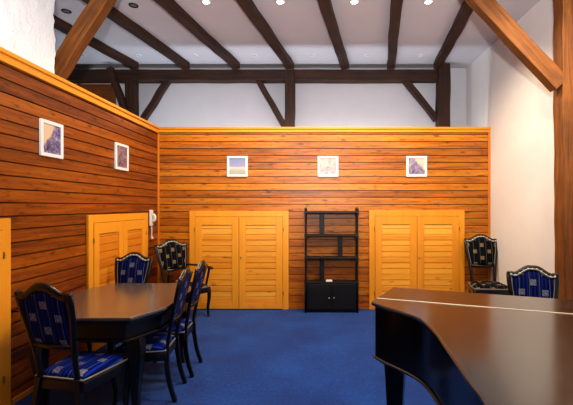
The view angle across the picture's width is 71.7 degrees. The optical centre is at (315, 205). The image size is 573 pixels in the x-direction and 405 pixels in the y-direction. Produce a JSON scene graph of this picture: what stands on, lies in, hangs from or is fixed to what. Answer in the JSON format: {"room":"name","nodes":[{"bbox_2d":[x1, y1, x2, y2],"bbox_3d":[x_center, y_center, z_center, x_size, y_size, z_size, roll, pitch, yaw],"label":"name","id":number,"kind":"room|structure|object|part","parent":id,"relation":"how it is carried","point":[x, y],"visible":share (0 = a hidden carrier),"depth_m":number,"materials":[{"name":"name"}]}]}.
{"room":"music room","nodes":[
{"label":"music room","id":0,"kind":"room"},
{"bbox_2d":[0,0,55,72],"bbox_3d":[-2.605,-0.425,0.974,0.290,3.950,5.548,0,0,0],"label":"wall","id":1,"kind":"structure","parent":0,"point":[26,26],"depth_m":3.40,"materials":[{"name":"white paint"}]},
{"bbox_2d":[0,61,156,404],"bbox_3d":[-2.411,0.200,2.105,0.070,2.700,7.810,0,0,0],"label":"wall","id":2,"kind":"structure","parent":0,"point":[47,201],"depth_m":3.63,"materials":[{"name":"brown wood"}]},
{"bbox_2d":[0,218,10,404],"bbox_3d":[-2.349,0.823,2.310,0.054,1.455,1.460,0,0,0],"label":"door","id":3,"kind":"structure","parent":2,"relation":"in","point":[5,224],"depth_m":2.98,"materials":[{"name":"brown wood"}]},
{"bbox_2d":[12,385,33,404],"bbox_3d":[-2.368,1.528,3.555,0.014,0.045,0.950,0,0,0],"label":"baseboard","id":4,"kind":"structure","parent":2,"relation":"attached to","point":[28,391],"depth_m":3.18,"materials":[{"name":"brown wood"}]},
{"bbox_2d":[39,118,63,158],"bbox_3d":[-2.365,-0.595,3.535,0.021,0.320,0.300,0,0,0],"label":"framed picture","id":5,"kind":"object","parent":2,"relation":"attached to","point":[51,134],"visible":1,"depth_m":3.52,"materials":[{"name":"white paper"}]},
{"bbox_2d":[44,123,60,154],"bbox_3d":[-2.368,-0.595,3.535,0.012,0.260,0.240,0,0,0],"label":"print","id":6,"kind":"object","parent":5,"relation":"attached to","point":[52,131],"depth_m":3.54},
{"bbox_2d":[0,47,158,132],"bbox_3d":[-2.404,-1.137,2.061,0.125,0.095,7.722,0,0,0],"label":"trim","id":7,"kind":"structure","parent":2,"relation":"attached to","point":[6,56],"depth_m":3.72,"materials":[{"name":"brown wood"}]},
{"bbox_2d":[86,213,147,351],"bbox_3d":[-2.349,0.823,4.800,0.054,1.455,1.440,0,0,0],"label":"door","id":8,"kind":"structure","parent":2,"relation":"in","point":[100,255],"depth_m":4.49,"materials":[{"name":"brown wood"}]},
{"bbox_3d":[-2.358,0.876,4.482,0.016,1.142,0.429,0,0,0],"label":"board panel","id":9,"kind":"part","parent":8,"relation":"part of","materials":[{"name":"brown wood"}]},
{"bbox_3d":[-2.358,0.876,5.117,0.016,1.142,0.429,0,0,0],"label":"board panel","id":10,"kind":"part","parent":8,"relation":"part of","materials":[{"name":"brown wood"}]},
{"bbox_2d":[114,142,128,170],"bbox_3d":[-2.365,-0.595,4.810,0.021,0.320,0.320,0,0,0],"label":"framed picture","id":11,"kind":"object","parent":2,"relation":"attached to","point":[121,151],"visible":1,"depth_m":4.80,"materials":[{"name":"white"}]},
{"bbox_2d":[117,145,126,167],"bbox_3d":[-2.368,-0.595,4.810,0.012,0.260,0.260,0,0,0],"label":"print","id":12,"kind":"object","parent":11,"relation":"attached to","point":[121,149],"depth_m":4.80},
{"bbox_2d":[149,210,155,238],"bbox_3d":[-2.333,0.268,5.680,0.085,0.425,0.130,0,0,0],"label":"phone","id":13,"kind":"object","parent":2,"relation":"attached to","point":[152,217],"visible":1,"depth_m":5.64,"materials":[{"name":"white plastic"}]},
{"bbox_2d":[157,133,159,282],"bbox_3d":[-2.363,0.230,5.927,0.024,2.640,0.024,0,0,0],"label":"trim","id":14,"kind":"structure","parent":2,"relation":"attached to","point":[158,134],"depth_m":5.92,"materials":[{"name":"brown wood"}]},
{"bbox_2d":[13,309,435,404],"bbox_3d":[-1.391,1.600,2.540,8.417,0.100,8.880,0,0,0],"label":"floor","id":15,"kind":"structure","parent":0,"point":[249,356],"depth_m":3.81,"materials":[{"name":"blue carpet"}]},
{"bbox_2d":[14,283,130,404],"bbox_3d":[-1.651,1.018,2.718,0.472,1.083,0.576,0,0,12],"label":"dining chair","id":16,"kind":"object","parent":15,"relation":"on","point":[48,314],"visible":0.99,"depth_m":2.53,"materials":[{"name":"blue fabric"}]},
{"bbox_3d":[-1.840,1.335,2.579,0.066,0.438,0.106,0,0,12],"label":"leg","id":17,"kind":"part","parent":16,"relation":"part of","materials":[{"name":"black paint"}]},
{"bbox_3d":[-1.697,0.701,2.501,0.352,0.372,0.110,0,0,12],"label":"backrest","id":18,"kind":"part","parent":16,"relation":"part of","materials":[{"name":"blue fabric"}]},
{"bbox_3d":[-1.694,0.813,2.515,0.436,0.675,0.162,0,0,12],"label":"frame","id":19,"kind":"part","parent":16,"relation":"part of","materials":[{"name":"black paint"}]},
{"bbox_3d":[-1.535,1.335,2.514,0.066,0.438,0.106,0,0,12],"label":"leg","id":20,"kind":"part","parent":16,"relation":"part of","materials":[{"name":"black paint"}]},
{"bbox_3d":[-1.637,1.126,2.785,0.453,0.012,0.424,0,0,12],"label":"cord trim","id":21,"kind":"part","parent":16,"relation":"part of","materials":[{"name":"grey fabric"}]},
{"bbox_3d":[-1.636,1.170,2.787,0.468,0.070,0.435,0,0,12],"label":"seat frame","id":22,"kind":"part","parent":16,"relation":"part of","materials":[{"name":"black paint"}]},
{"bbox_3d":[-1.637,1.108,2.785,0.440,0.052,0.410,0,0,12],"label":"seat","id":23,"kind":"part","parent":16,"relation":"part of","materials":[{"name":"blue fabric"}]},
{"bbox_3d":[-1.396,1.352,2.922,0.055,0.415,0.065,0,0,34],"label":"leg","id":24,"kind":"part","parent":16,"relation":"part of","materials":[{"name":"black paint"}]},
{"bbox_2d":[29,283,190,404],"bbox_3d":[-1.685,1.179,3.420,1.030,0.779,1.260,0,0,0],"label":"dining table","id":25,"kind":"object","parent":15,"relation":"on","point":[110,314],"visible":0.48,"depth_m":2.97,"materials":[{"name":"black paint"}]},
{"bbox_3d":[-2.039,1.271,2.930,0.108,0.596,0.107,0,0,0],"label":"leg","id":26,"kind":"part","parent":25,"relation":"part of","materials":[{"name":"black paint"}]},
{"bbox_3d":[-2.039,1.271,3.929,0.108,0.596,0.107,0,0,0],"label":"leg","id":27,"kind":"part","parent":25,"relation":"part of","materials":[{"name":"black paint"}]},
{"bbox_3d":[-1.685,0.975,3.420,0.930,0.020,1.160,0,0,0],"label":"moulding","id":28,"kind":"part","parent":25,"relation":"part of","materials":[{"name":"black paint"}]},
{"bbox_3d":[-1.685,0.833,3.420,0.980,0.034,1.210,0,0,0],"label":"edge moulding","id":29,"kind":"part","parent":25,"relation":"part of","materials":[{"name":"black paint"}]},
{"bbox_3d":[-1.331,1.271,2.930,0.108,0.596,0.107,0,0,0],"label":"leg","id":30,"kind":"part","parent":25,"relation":"part of","materials":[{"name":"black paint"}]},
{"bbox_3d":[-1.331,1.271,3.929,0.108,0.596,0.107,0,0,0],"label":"leg","id":31,"kind":"part","parent":25,"relation":"part of","materials":[{"name":"black paint"}]},
{"bbox_2d":[87,252,152,350],"bbox_3d":[-2.073,1.042,4.223,0.472,1.034,0.576,0,0,2],"label":"dining chair","id":32,"kind":"object","parent":15,"relation":"on","point":[134,267],"visible":0.4,"depth_m":4.43,"materials":[{"name":"blue fabric"}]},
{"bbox_3d":[-2.289,1.361,3.978,0.055,0.396,0.065,0,0,24],"label":"leg","id":33,"kind":"part","parent":32,"relation":"part of","materials":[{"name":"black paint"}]},
{"bbox_3d":[-2.065,0.739,4.444,0.352,0.355,0.110,0,0,2],"label":"backrest","id":34,"kind":"part","parent":32,"relation":"part of","materials":[{"name":"blue fabric"}]},
{"bbox_3d":[-2.066,0.738,4.436,0.358,0.360,0.094,0,0,2],"label":"cord trim","id":35,"kind":"part","parent":32,"relation":"part of","materials":[{"name":"grey"}]},
{"bbox_3d":[-2.065,0.582,4.462,0.376,0.078,0.034,0,0,2],"label":"bead trim","id":36,"kind":"part","parent":32,"relation":"part of","materials":[{"name":"beige"}]},
{"bbox_3d":[-2.066,0.847,4.430,0.436,0.644,0.162,0,0,2],"label":"frame","id":37,"kind":"part","parent":32,"relation":"part of","materials":[{"name":"black paint"}]},
{"bbox_2d":[125,80,138,115],"bbox_3d":[-3.130,-0.285,6.720,0.188,3.670,0.168,0,0,0],"label":"timber post","id":38,"kind":"object","parent":15,"relation":"on","point":[131,86],"visible":0.18,"depth_m":6.64,"materials":[{"name":"brown wood"}]},
{"bbox_2d":[106,66,129,111],"bbox_3d":[-3.246,-1.754,6.601,0.481,1.138,0.105,0,0,0],"label":"brace","id":39,"kind":"object","parent":38,"relation":"attached to","point":[111,72],"visible":0.58,"depth_m":6.55,"materials":[{"name":"brown wood"}]},
{"bbox_2d":[140,81,170,119],"bbox_3d":[-2.768,-1.744,6.729,0.581,0.841,0.108,0,0,0],"label":"brace","id":40,"kind":"object","parent":38,"relation":"attached to","point":[164,85],"visible":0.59,"depth_m":6.68,"materials":[{"name":"brown wood"}]},
{"bbox_2d":[67,69,437,83],"bbox_3d":[-1.320,-2.210,6.741,6.760,0.189,0.206,0,0,0],"label":"ceiling beam","id":41,"kind":"structure","parent":38,"relation":"on","point":[328,76],"depth_m":6.65,"materials":[{"name":"brown wood"}]},
{"bbox_2d":[111,267,192,404],"bbox_3d":[-1.334,1.036,3.275,0.553,1.045,0.453,0,0,-5],"label":"dining chair","id":42,"kind":"object","parent":15,"relation":"on","point":[159,346],"visible":0.82,"depth_m":3.14,"materials":[{"name":"black paint"}]},
{"bbox_3d":[-1.559,1.359,3.055,0.062,0.401,0.053,0,0,-27],"label":"leg","id":43,"kind":"part","parent":42,"relation":"part of","materials":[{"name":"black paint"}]},
{"bbox_3d":[-1.399,1.123,3.269,0.394,0.050,0.422,0,0,-5],"label":"seat","id":44,"kind":"part","parent":42,"relation":"part of","materials":[{"name":"blue fabric"}]},
{"bbox_3d":[-1.399,1.141,3.269,0.407,0.012,0.435,0,0,-5],"label":"cord trim","id":45,"kind":"part","parent":42,"relation":"part of","materials":[{"name":"grey"}]},
{"bbox_3d":[-1.402,1.183,3.268,0.418,0.068,0.450,0,0,-5],"label":"seat frame","id":46,"kind":"part","parent":42,"relation":"part of","materials":[{"name":"black paint"}]},
{"bbox_3d":[-1.153,1.343,3.140,0.102,0.423,0.063,0,0,-5],"label":"leg","id":47,"kind":"part","parent":42,"relation":"part of","materials":[{"name":"black paint"}]},
{"bbox_3d":[-1.136,0.839,3.292,0.156,0.651,0.419,0,0,-5],"label":"frame","id":48,"kind":"part","parent":42,"relation":"part of","materials":[{"name":"black paint"}]},
{"bbox_3d":[-1.180,1.343,3.438,0.102,0.423,0.063,0,0,-5],"label":"leg","id":49,"kind":"part","parent":42,"relation":"part of","materials":[{"name":"black paint"}]},
{"bbox_3d":[-1.122,0.731,3.293,0.106,0.359,0.338,0,0,-5],"label":"backrest","id":50,"kind":"part","parent":42,"relation":"part of","materials":[{"name":"blue fabric"}]},
{"bbox_2d":[142,260,207,377],"bbox_3d":[-1.334,1.036,3.738,0.553,1.045,0.453,0,0,-3],"label":"dining chair","id":51,"kind":"object","parent":15,"relation":"on","point":[187,326],"visible":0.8,"depth_m":3.63,"materials":[{"name":"black paint"}]},
{"bbox_3d":[-1.399,1.123,3.734,0.394,0.050,0.422,0,0,-3],"label":"seat","id":52,"kind":"part","parent":51,"relation":"part of","materials":[{"name":"blue fabric"}]},
{"bbox_3d":[-1.402,1.183,3.734,0.418,0.068,0.450,0,0,-3],"label":"seat frame","id":53,"kind":"part","parent":51,"relation":"part of","materials":[{"name":"black paint"}]},
{"bbox_3d":[-1.158,1.343,3.597,0.102,0.423,0.063,0,0,-3],"label":"leg","id":54,"kind":"part","parent":51,"relation":"part of","materials":[{"name":"black paint"}]},
{"bbox_3d":[-1.136,0.839,3.748,0.156,0.651,0.419,0,0,-3],"label":"frame","id":55,"kind":"part","parent":51,"relation":"part of","materials":[{"name":"black paint"}]},
{"bbox_3d":[-1.174,1.343,3.896,0.102,0.423,0.063,0,0,-3],"label":"leg","id":56,"kind":"part","parent":51,"relation":"part of","materials":[{"name":"black paint"}]},
{"bbox_3d":[-1.122,0.731,3.749,0.106,0.359,0.338,0,0,-3],"label":"backrest","id":57,"kind":"part","parent":51,"relation":"part of","materials":[{"name":"blue fabric"}]},
{"bbox_2d":[154,239,212,316],"bbox_3d":[-1.863,1.018,5.491,0.576,1.083,0.705,0,0,36],"label":"armchair","id":58,"kind":"object","parent":15,"relation":"on","point":[171,255],"visible":0.71,"depth_m":5.56,"materials":[{"name":"black fabric"}]},
{"bbox_3d":[-1.999,1.005,5.253,0.076,0.338,0.452,0,0,-40],"label":"armrest","id":59,"kind":"part","parent":58,"relation":"part of","materials":[{"name":"black paint"}]},
{"bbox_3d":[-2.030,0.813,5.613,0.162,0.675,0.528,0,0,36],"label":"frame","id":60,"kind":"part","parent":58,"relation":"part of","materials":[{"name":"black paint"}]},
{"bbox_3d":[-2.042,0.701,5.622,0.110,0.372,0.444,0,0,36],"label":"backrest","id":61,"kind":"part","parent":58,"relation":"part of","materials":[{"name":"black fabric"}]},
{"bbox_3d":[-2.035,0.699,5.616,0.094,0.377,0.450,0,0,36],"label":"cord trim","id":62,"kind":"part","parent":58,"relation":"part of","materials":[{"name":"grey"}]},
{"bbox_3d":[-1.806,1.170,5.450,0.435,0.070,0.581,0,0,36],"label":"seat frame","id":63,"kind":"part","parent":58,"relation":"part of","materials":[{"name":"black paint"}]},
{"bbox_3d":[-1.678,1.005,5.695,0.452,0.338,0.076,0,0,22],"label":"armrest","id":64,"kind":"part","parent":58,"relation":"part of","materials":[{"name":"black paint"}]},
{"bbox_3d":[-1.508,1.351,5.550,0.065,0.415,0.055,0,0,14],"label":"leg","id":65,"kind":"part","parent":58,"relation":"part of","materials":[{"name":"black paint"}]},
{"bbox_2d":[284,70,294,126],"bbox_3d":[-0.440,-0.370,6.700,0.187,3.840,0.169,0,0,0],"label":"timber post","id":66,"kind":"object","parent":15,"relation":"on","point":[289,121],"visible":0.29,"depth_m":6.62,"materials":[{"name":"brown wood"}]},
{"bbox_2d":[256,81,283,126],"bbox_3d":[-0.743,-1.719,6.728,0.558,0.888,0.106,0,0,0],"label":"brace","id":67,"kind":"object","parent":66,"relation":"attached to","point":[260,84],"visible":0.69,"depth_m":6.68,"materials":[{"name":"brown wood"}]},
{"bbox_2d":[304,207,358,312],"bbox_3d":[0.226,0.785,5.814,0.792,1.530,0.235,0,0,0],"label":"shelf unit","id":68,"kind":"object","parent":15,"relation":"on","point":[321,295],"visible":0.99,"depth_m":5.72,"materials":[{"name":"black wood"}]},
{"bbox_3d":[0.047,1.317,5.728,0.352,0.365,0.018,0,0,0],"label":"door","id":69,"kind":"part","parent":68,"relation":"part of","materials":[{"name":"black wood"}]},
{"bbox_3d":[0.226,0.759,5.825,0.790,0.022,0.210,0,0,0],"label":"shelf","id":70,"kind":"part","parent":68,"relation":"part of","materials":[{"name":"black wood"}]},
{"bbox_3d":[0.226,0.429,5.825,0.790,0.022,0.210,0,0,0],"label":"shelf","id":71,"kind":"part","parent":68,"relation":"part of","materials":[{"name":"black wood"}]},
{"bbox_3d":[0.226,0.094,5.825,0.790,0.022,0.210,0,0,0],"label":"shelf","id":72,"kind":"part","parent":68,"relation":"part of","materials":[{"name":"black wood"}]},
{"bbox_3d":[0.405,1.317,5.728,0.352,0.365,0.018,0,0,0],"label":"door","id":73,"kind":"part","parent":68,"relation":"part of","materials":[{"name":"black wood"}]},
{"bbox_2d":[435,63,450,126],"bbox_3d":[2.139,-0.415,6.660,0.215,3.930,0.189,0,0,0],"label":"timber post","id":74,"kind":"object","parent":15,"relation":"on","point":[443,84],"visible":0.29,"depth_m":6.57,"materials":[{"name":"brown wood"}]},
{"bbox_2d":[402,81,435,121],"bbox_3d":[1.787,-1.801,6.730,0.614,0.728,0.106,0,0,0],"label":"brace","id":75,"kind":"object","parent":74,"relation":"attached to","point":[410,87],"visible":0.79,"depth_m":6.68,"materials":[{"name":"brown wood"}]},
{"bbox_2d":[371,287,572,404],"bbox_3d":[0.890,1.053,1.641,1.525,0.994,1.922,0,0,20],"label":"grand piano","id":76,"kind":"object","parent":15,"relation":"on","point":[465,348],"visible":1,"depth_m":1.79,"materials":[{"name":"black wood"}]},
{"bbox_3d":[0.475,1.183,2.360,0.150,0.594,0.150,0,0,20],"label":"leg","id":77,"kind":"part","parent":76,"relation":"part of","materials":[{"name":"black paint"}]},
{"bbox_3d":[0.864,0.882,1.571,1.510,0.016,1.756,0,0,20],"label":"rim moulding","id":78,"kind":"part","parent":76,"relation":"part of","materials":[{"name":"brown wood"}]},
{"bbox_2d":[464,234,508,294],"bbox_3d":[2.376,0.986,5.495,0.526,1.148,0.599,0,0,6],"label":"dining chair","id":79,"kind":"object","parent":15,"relation":"on","point":[481,250],"visible":0.71,"depth_m":5.68,"materials":[{"name":"black fabric"}]},
{"bbox_3d":[2.400,0.650,5.724,0.398,0.394,0.115,0,0,6],"label":"backrest","id":80,"kind":"part","parent":79,"relation":"part of","materials":[{"name":"black fabric"}]},
{"bbox_3d":[2.398,0.769,5.709,0.486,0.715,0.169,0,0,6],"label":"frame","id":81,"kind":"part","parent":79,"relation":"part of","materials":[{"name":"black paint"}]},
{"bbox_3d":[2.399,0.648,5.715,0.404,0.400,0.098,0,0,6],"label":"cord trim","id":82,"kind":"part","parent":79,"relation":"part of","materials":[{"name":"grey"}]},
{"bbox_3d":[2.368,1.101,5.425,0.508,0.013,0.441,0,0,6],"label":"cord trim","id":83,"kind":"part","parent":79,"relation":"part of","materials":[{"name":"grey fabric"}]},
{"bbox_3d":[2.368,1.147,5.422,0.526,0.074,0.452,0,0,6],"label":"seat frame","id":84,"kind":"part","parent":79,"relation":"part of","materials":[{"name":"black paint"}]},
{"bbox_3d":[2.368,1.081,5.425,0.494,0.055,0.426,0,0,6],"label":"seat","id":85,"kind":"part","parent":79,"relation":"part of","materials":[{"name":"black fabric"}]},
{"bbox_2d":[506,265,559,298],"bbox_3d":[1.787,1.036,3.187,0.444,1.045,0.542,0,0,20],"label":"dining chair","id":86,"kind":"object","parent":15,"relation":"on","point":[529,280],"visible":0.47,"depth_m":3.38,"materials":[{"name":"blue fabric"}]},
{"bbox_3d":[1.858,0.731,3.383,0.331,0.359,0.104,0,0,20],"label":"backrest","id":87,"kind":"part","parent":86,"relation":"part of","materials":[{"name":"blue fabric"}]},
{"bbox_3d":[1.855,0.729,3.375,0.337,0.364,0.088,0,0,20],"label":"cord trim","id":88,"kind":"part","parent":86,"relation":"part of","materials":[{"name":"grey fabric"}]},
{"bbox_3d":[1.864,0.572,3.398,0.353,0.079,0.032,0,0,20],"label":"bead trim","id":89,"kind":"part","parent":86,"relation":"part of","materials":[{"name":"beige"}]},
{"bbox_2d":[553,0,572,299],"bbox_3d":[2.551,-0.423,3.960,0.255,3.947,0.168,0,0,0],"label":"timber post","id":90,"kind":"object","parent":15,"relation":"on","point":[562,9],"visible":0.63,"depth_m":3.88,"materials":[{"name":"brown wood"}]},
{"bbox_2d":[464,0,562,91],"bbox_3d":[1.886,-1.787,3.946,1.203,1.275,0.122,0,0,0],"label":"brace","id":91,"kind":"object","parent":90,"relation":"attached to","point":[491,12],"visible":0.98,"depth_m":3.89,"materials":[{"name":"brown wood"}]},
{"bbox_2d":[73,68,465,126],"bbox_3d":[-1.492,-0.425,6.930,8.217,3.950,0.100,0,0,0],"label":"wall","id":92,"kind":"structure","parent":0,"point":[182,104],"depth_m":6.88,"materials":[{"name":"paint"}]},
{"bbox_2d":[77,84,115,104],"bbox_3d":[-3.810,-0.280,6.860,0.660,3.660,0.040,0,0,0],"label":"door","id":93,"kind":"structure","parent":92,"relation":"in","point":[105,91],"depth_m":6.84,"materials":[{"name":"brown wood"}]},
{"bbox_2d":[53,0,539,67],"bbox_3d":[-1.442,-2.450,2.540,8.517,0.100,8.880,0,0,0],"label":"ceiling","id":94,"kind":"structure","parent":0,"point":[299,26],"depth_m":5.50,"materials":[{"name":"paint"}]},
{"bbox_2d":[61,9,71,13],"bbox_3d":[-3.070,-2.395,4.860,0.110,0.010,0.110,0,0,0],"label":"recessed light","id":95,"kind":"object","parent":94,"relation":"in","point":[67,11],"visible":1,"depth_m":4.86,"materials":[{"name":"black metal"}]},
{"bbox_2d":[54,0,116,79],"bbox_3d":[-2.364,-1.687,3.945,0.997,1.449,0.130,0,0,0],"label":"brace","id":96,"kind":"object","parent":94,"relation":"attached to","point":[95,12],"visible":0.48,"depth_m":3.88,"materials":[{"name":"brown wood"}]},
{"bbox_2d":[53,15,138,68],"bbox_3d":[-3.383,-2.350,4.810,0.144,0.104,3.692,0,0,11],"label":"rafter","id":97,"kind":"object","parent":94,"relation":"attached to","point":[61,25],"visible":0.61,"depth_m":5.84,"materials":[{"name":"brown wood"}]},
{"bbox_2d":[128,3,138,7],"bbox_3d":[-2.180,-2.395,4.720,0.110,0.010,0.110,0,0,0],"label":"recessed light","id":98,"kind":"object","parent":94,"relation":"in","point":[133,5],"visible":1,"depth_m":4.72,"materials":[{"name":"black"}]},
{"bbox_2d":[81,0,189,68],"bbox_3d":[-2.700,-2.350,3.610,0.144,0.107,6.113,0,0,10],"label":"rafter","id":99,"kind":"object","parent":94,"relation":"attached to","point":[114,15],"visible":0.89,"depth_m":5.42,"materials":[{"name":"brown wood"}]},
{"bbox_2d":[154,0,239,68],"bbox_3d":[-1.917,-2.349,3.610,0.146,0.105,6.133,0,0,11],"label":"rafter","id":100,"kind":"object","parent":94,"relation":"attached to","point":[172,7],"visible":1,"depth_m":5.22,"materials":[{"name":"brown wood"}]},
{"bbox_2d":[201,0,210,4],"bbox_3d":[-1.290,-2.395,4.640,0.110,0.010,0.110,0,0,0],"label":"recessed light","id":101,"kind":"object","parent":94,"relation":"in","point":[206,2],"visible":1,"depth_m":4.64,"materials":[{"name":"white"}]},
{"bbox_2d":[236,0,293,68],"bbox_3d":[-0.983,-2.349,3.610,0.144,0.106,6.121,0,0,10],"label":"rafter","id":102,"kind":"object","parent":94,"relation":"attached to","point":[250,9],"visible":1,"depth_m":5.21,"materials":[{"name":"brown wood"}]},
{"bbox_2d":[276,0,284,4],"bbox_3d":[-0.420,-2.395,4.640,0.110,0.010,0.110,0,0,0],"label":"recessed light","id":103,"kind":"object","parent":94,"relation":"in","point":[280,2],"visible":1,"depth_m":4.65,"materials":[{"name":"white"}]},
{"bbox_2d":[317,0,348,68],"bbox_3d":[-0.071,-2.351,3.610,0.147,0.107,6.122,0,0,10],"label":"rafter","id":104,"kind":"object","parent":94,"relation":"attached to","point":[325,6],"visible":1,"depth_m":5.20,"materials":[{"name":"brown wood"}]},
{"bbox_2d":[350,0,358,4],"bbox_3d":[0.450,-2.395,4.640,0.110,0.010,0.110,0,0,0],"label":"recessed light","id":105,"kind":"object","parent":94,"relation":"in","point":[353,2],"visible":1,"depth_m":4.64,"materials":[{"name":"white"}]},
{"bbox_2d":[387,0,402,68],"bbox_3d":[0.776,-2.350,3.610,0.146,0.108,6.097,0,0,9],"label":"rafter","id":106,"kind":"object","parent":94,"relation":"attached to","point":[395,5],"visible":1,"depth_m":5.17,"materials":[{"name":"brown wood"}]},
{"bbox_2d":[424,0,432,4],"bbox_3d":[1.320,-2.395,4.640,0.110,0.010,0.110,0,0,0],"label":"recessed light","id":107,"kind":"object","parent":94,"relation":"in","point":[426,2],"visible":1,"depth_m":4.64,"materials":[{"name":"white"}]},
{"bbox_2d":[433,1,472,68],"bbox_3d":[1.665,-2.350,3.610,0.146,0.106,6.064,0,0,7],"label":"rafter","id":108,"kind":"object","parent":94,"relation":"attached to","point":[465,10],"visible":0.95,"depth_m":5.30,"materials":[{"name":"brown wood"}]},
{"bbox_2d":[159,132,487,308],"bbox_3d":[0.119,0.200,5.975,4.991,2.700,0.070,0,0,0],"label":"wall","id":109,"kind":"structure","parent":0,"point":[282,166],"depth_m":5.94,"materials":[{"name":"brown wood"}]},
{"bbox_2d":[227,156,247,176],"bbox_3d":[-1.180,-0.595,5.928,0.310,0.310,0.021,0,0,0],"label":"framed picture","id":110,"kind":"object","parent":109,"relation":"attached to","point":[237,166],"visible":1,"depth_m":5.92,"materials":[{"name":"white paper"}]},
{"bbox_2d":[229,158,244,174],"bbox_3d":[-1.180,-0.595,5.932,0.250,0.250,0.012,0,0,0],"label":"print","id":111,"kind":"object","parent":110,"relation":"attached to","point":[236,165],"depth_m":5.93},
{"bbox_2d":[189,211,288,309],"bbox_3d":[-1.153,0.812,5.912,1.485,1.475,0.054,0,0,0],"label":"door","id":112,"kind":"structure","parent":109,"relation":"in","point":[247,252],"depth_m":5.91,"materials":[{"name":"brown wood"}]},
{"bbox_3d":[-1.481,0.866,5.922,0.452,1.162,0.016,0,0,0],"label":"board panel","id":113,"kind":"part","parent":112,"relation":"part of","materials":[{"name":"yellow wood"}]},
{"bbox_3d":[-0.824,0.866,5.922,0.452,1.162,0.016,0,0,0],"label":"board panel","id":114,"kind":"part","parent":112,"relation":"part of","materials":[{"name":"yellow wood"}]},
{"bbox_2d":[159,127,490,131],"bbox_3d":[0.074,-1.145,5.975,5.081,0.080,0.130,0,0,0],"label":"trim","id":115,"kind":"structure","parent":109,"relation":"attached to","point":[161,129],"depth_m":5.92,"materials":[{"name":"brown wood"}]},
{"bbox_2d":[318,156,337,176],"bbox_3d":[0.180,-0.595,5.928,0.310,0.310,0.021,0,0,0],"label":"framed picture","id":116,"kind":"object","parent":109,"relation":"attached to","point":[327,165],"visible":1,"depth_m":5.92,"materials":[{"name":"white paper"}]},
{"bbox_2d":[320,158,335,174],"bbox_3d":[0.180,-0.595,5.932,0.250,0.250,0.012,0,0,0],"label":"print","id":117,"kind":"object","parent":116,"relation":"attached to","point":[327,165],"depth_m":5.93},
{"bbox_2d":[406,156,426,176],"bbox_3d":[1.510,-0.595,5.928,0.310,0.310,0.021,0,0,0],"label":"framed picture","id":118,"kind":"object","parent":109,"relation":"attached to","point":[416,166],"visible":1,"depth_m":5.92,"materials":[{"name":"white paper"}]},
{"bbox_2d":[409,158,424,174],"bbox_3d":[1.510,-0.595,5.932,0.250,0.250,0.012,0,0,0],"label":"print","id":119,"kind":"object","parent":118,"relation":"attached to","point":[416,165],"depth_m":5.93},
{"bbox_2d":[369,210,464,309],"bbox_3d":[1.512,0.807,5.912,1.429,1.485,0.054,0,0,0],"label":"door","id":120,"kind":"structure","parent":109,"relation":"in","point":[413,249],"depth_m":5.91,"materials":[{"name":"brown wood"}]},
{"bbox_3d":[1.197,0.861,5.922,0.424,1.172,0.016,0,0,0],"label":"board panel","id":121,"kind":"part","parent":120,"relation":"part of","materials":[{"name":"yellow wood"}]},
{"bbox_3d":[1.826,0.861,5.922,0.424,1.172,0.016,0,0,0],"label":"board panel","id":122,"kind":"part","parent":120,"relation":"part of","materials":[{"name":"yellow wood"}]},
{"bbox_2d":[488,132,489,280],"bbox_3d":[2.599,0.223,5.930,0.029,2.655,0.020,0,0,0],"label":"trim","id":123,"kind":"structure","parent":109,"relation":"attached to","point":[488,132],"depth_m":5.92,"materials":[{"name":"brown wood"}]},
{"bbox_2d":[466,0,554,284],"bbox_3d":[2.717,-0.425,2.540,0.200,3.950,8.680,0,0,0],"label":"wall","id":124,"kind":"structure","parent":0,"point":[503,95],"depth_m":5.13,"materials":[{"name":"beige paint"}]}
]}

